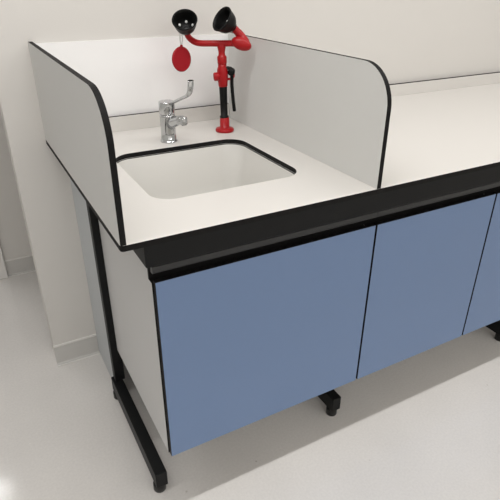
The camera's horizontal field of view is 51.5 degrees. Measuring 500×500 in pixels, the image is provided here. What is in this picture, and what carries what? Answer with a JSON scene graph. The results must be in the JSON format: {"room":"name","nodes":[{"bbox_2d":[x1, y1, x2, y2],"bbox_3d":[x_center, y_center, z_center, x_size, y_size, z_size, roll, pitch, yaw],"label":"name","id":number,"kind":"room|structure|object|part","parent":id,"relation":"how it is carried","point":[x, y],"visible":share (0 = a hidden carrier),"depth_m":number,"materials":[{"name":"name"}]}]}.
{"room":"laboratory","nodes":[
{"label":"laboratory","id":0,"kind":"room"},
{"bbox_2d":[0,111,31,259],"bbox_3d":[1.099,-1.685,3.232,5.405,2.700,0.115,-14,31,-25],"label":"wall","id":1,"kind":"structure","parent":0,"point":[14,240],"depth_m":2.56,"materials":[{"name":"paint"}]},
{"bbox_2d":[0,246,7,278],"bbox_3d":[-1.299,-0.805,2.203,0.070,2.100,0.140,-14,31,-25],"label":"trim","id":2,"kind":"structure","parent":1,"relation":"attached to","point":[3,272],"depth_m":2.62,"materials":[{"name":"white"}]},
{"bbox_2d":[4,255,35,276],"bbox_3d":[1.126,-0.505,3.796,5.405,0.089,0.022,-14,31,-25],"label":"baseboard","id":3,"kind":"structure","parent":1,"relation":"attached to","point":[25,264],"depth_m":2.68,"materials":[{"name":"plastic"}]},
{"bbox_2d":[0,271,499,499],"bbox_3d":[-0.847,0.226,2.611,10.200,0.100,10.000,-14,31,-25],"label":"floor","id":4,"kind":"structure","parent":0,"point":[425,425],"depth_m":1.75,"materials":[{"name":"plastic"}]},
{"bbox_2d":[86,166,499,492],"bbox_3d":[1.050,-0.157,2.299,3.365,0.886,0.782,-14,31,-25],"label":"frame","id":5,"kind":"object","parent":4,"relation":"on","point":[176,250],"visible":0.48,"depth_m":1.42,"materials":[{"name":"black metal"}]},
{"bbox_2d":[70,179,112,376],"bbox_3d":[-0.552,0.083,1.836,0.012,0.886,0.275,-14,31,-25],"label":"panel","id":6,"kind":"object","parent":5,"relation":"attached to","point":[79,201],"visible":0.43,"depth_m":1.85,"materials":[{"name":"grey laminate"}]},
{"bbox_2d":[98,212,377,455],"bbox_3d":[-0.057,0.093,1.590,0.639,0.664,0.515,-14,31,-25],"label":"base cabinet","id":7,"kind":"object","parent":5,"relation":"attached to","point":[213,345],"visible":0.72,"depth_m":1.38,"materials":[{"name":"laminate"}]},
{"bbox_3d":[-0.335,0.159,1.464,0.016,0.663,0.498,-14,31,-25],"label":"panel","id":8,"kind":"part","parent":7,"relation":"part of","materials":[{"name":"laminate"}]},
{"bbox_3d":[0.062,-0.031,1.277,0.638,0.027,0.015,-14,31,-25],"label":"finger rail","id":9,"kind":"part","parent":7,"relation":"part of","materials":[{"name":"grey"}]},
{"bbox_2d":[46,83,499,251],"bbox_3d":[1.027,-0.557,2.094,3.400,0.014,0.856,-14,31,-25],"label":"countertop","id":10,"kind":"structure","parent":5,"relation":"on","point":[442,134],"depth_m":1.50,"materials":[{"name":"laminate"}]},
{"bbox_2d":[28,42,125,245],"bbox_3d":[-0.459,-0.318,1.302,0.013,0.299,0.856,-14,31,-25],"label":"panel","id":11,"kind":"object","parent":10,"relation":"on","point":[75,118],"visible":1,"depth_m":1.14,"materials":[{"name":"grey laminate"}]},
{"bbox_2d":[109,103,228,131],"bbox_3d":[-0.367,-0.456,1.822,0.650,0.051,0.013,-14,31,-25],"label":"upstand","id":12,"kind":"object","parent":10,"relation":"on","point":[208,112],"visible":0.57,"depth_m":1.83,"materials":[{"name":"laminate"}]},
{"bbox_2d":[158,80,193,142],"bbox_3d":[-0.226,-0.420,1.579,0.056,0.218,0.208,-14,31,-25],"label":"tap","id":13,"kind":"object","parent":10,"relation":"on","point":[169,121],"visible":1,"depth_m":1.62,"materials":[{"name":"silver metal"}]},
{"bbox_3d":[-0.230,-0.400,1.626,0.036,0.062,0.097,-24,36,-37],"label":"spout","id":14,"kind":"part","parent":13,"relation":"part of","materials":[{"name":"silver metal"}]},
{"bbox_3d":[-0.211,-0.465,1.541,0.018,0.102,0.172,-17,33,-29],"label":"lever","id":15,"kind":"part","parent":13,"relation":"part of","materials":[{"name":"silver metal"}]},
{"bbox_2d":[117,143,294,198],"bbox_3d":[-0.134,-0.142,1.539,0.464,0.204,0.438,-14,31,-25],"label":"sink","id":16,"kind":"object","parent":10,"relation":"in","point":[199,170],"visible":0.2,"depth_m":1.68,"materials":[{"name":"white ceramic"}]},
{"bbox_2d":[172,6,250,132],"bbox_3d":[-0.122,-0.582,1.698,0.253,0.392,0.086,1,28,2],"label":"station","id":17,"kind":"object","parent":10,"relation":"on","point":[184,21],"visible":1,"depth_m":1.66,"materials":[{"name":"red plastic"}]},
{"bbox_2d":[172,9,197,34],"bbox_3d":[-0.206,-0.712,1.624,0.077,0.076,0.076,-14,31,-25],"label":"cup","id":18,"kind":"object","parent":17,"relation":"on","point":[184,21],"depth_m":1.63,"materials":[{"name":"black plastic"}]},
{"bbox_3d":[-0.107,-0.571,1.707,0.026,0.027,0.027,-7,29,-13],"label":"valve knob","id":19,"kind":"part","parent":17,"relation":"part of","materials":[{"name":"red plastic"}]},
{"bbox_3d":[-0.107,-0.686,1.663,0.215,0.071,0.041,4,28,7],"label":"spray arm","id":20,"kind":"part","parent":17,"relation":"part of","materials":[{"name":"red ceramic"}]},
{"bbox_3d":[-0.091,-0.636,1.681,0.031,0.069,0.031,-14,31,-25],"label":"stem","id":21,"kind":"part","parent":17,"relation":"part of","materials":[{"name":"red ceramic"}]},
{"bbox_2d":[213,6,236,33],"bbox_3d":[-0.076,-0.719,1.622,0.074,0.077,0.080,-14,31,-25],"label":"cup","id":22,"kind":"object","parent":17,"relation":"on","point":[224,21],"depth_m":1.63,"materials":[{"name":"black plastic"}]},
{"bbox_3d":[-0.065,-0.538,1.733,0.037,0.146,0.020,1,28,1],"label":"squeeze lever","id":23,"kind":"part","parent":17,"relation":"part of","materials":[{"name":"black plastic"}]},
{"bbox_2d":[228,32,391,188],"bbox_3d":[0.129,-0.462,1.576,0.013,0.299,0.836,-14,31,-25],"label":"panel","id":24,"kind":"object","parent":10,"relation":"on","point":[334,109],"visible":0.96,"depth_m":1.46,"materials":[{"name":"grey laminate"}]},
{"bbox_2d":[389,72,499,96],"bbox_3d":[1.124,-0.836,2.546,2.722,0.051,0.019,-14,31,-25],"label":"upstand","id":25,"kind":"object","parent":10,"relation":"on","point":[398,89],"visible":0.44,"depth_m":2.43,"materials":[{"name":"laminate"}]},
{"bbox_3d":[1.224,-0.379,1.843,3.347,0.062,0.094,-14,31,-25],"label":"rail","id":26,"kind":"part","parent":5,"relation":"part of","materials":[{"name":"black"}]},
{"bbox_2d":[356,182,498,378],"bbox_3d":[0.437,-0.033,1.829,0.487,0.664,0.515,-14,31,-25],"label":"base cabinet","id":27,"kind":"object","parent":5,"relation":"attached to","point":[426,254],"visible":0.48,"depth_m":1.62,"materials":[{"name":"laminate"}]},
{"bbox_3d":[0.556,-0.157,1.516,0.486,0.027,0.015,-14,31,-25],"label":"finger rail","id":28,"kind":"part","parent":27,"relation":"part of","materials":[{"name":"grey"}]},
{"bbox_2d":[462,181,499,334],"bbox_3d":[0.867,-0.142,2.037,0.494,0.664,0.515,-14,31,-25],"label":"base cabinet","id":29,"kind":"object","parent":5,"relation":"attached to","point":[484,305],"visible":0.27,"depth_m":1.82,"materials":[{"name":"laminate"}]},
{"bbox_2d":[0,0,499,356],"bbox_3d":[1.541,-1.348,2.607,5.310,2.700,0.100,-14,31,-25],"label":"wall","id":30,"kind":"structure","parent":0,"point":[409,40],"depth_m":1.90,"materials":[{"name":"paint"}]},
{"bbox_2d":[53,334,99,366],"bbox_3d":[-0.694,0.402,2.084,0.167,0.089,0.022,-14,31,-25],"label":"baseboard","id":31,"kind":"structure","parent":30,"relation":"attached to","point":[85,347],"depth_m":2.09,"materials":[{"name":"plastic"}]},
{"bbox_2d":[35,34,228,116],"bbox_3d":[-0.367,-0.567,1.774,0.658,0.293,0.006,-14,31,-25],"label":"panel","id":32,"kind":"object","parent":30,"relation":"attached to","point":[131,76],"visible":0.57,"depth_m":1.76,"materials":[{"name":"white laminate"}]}
]}

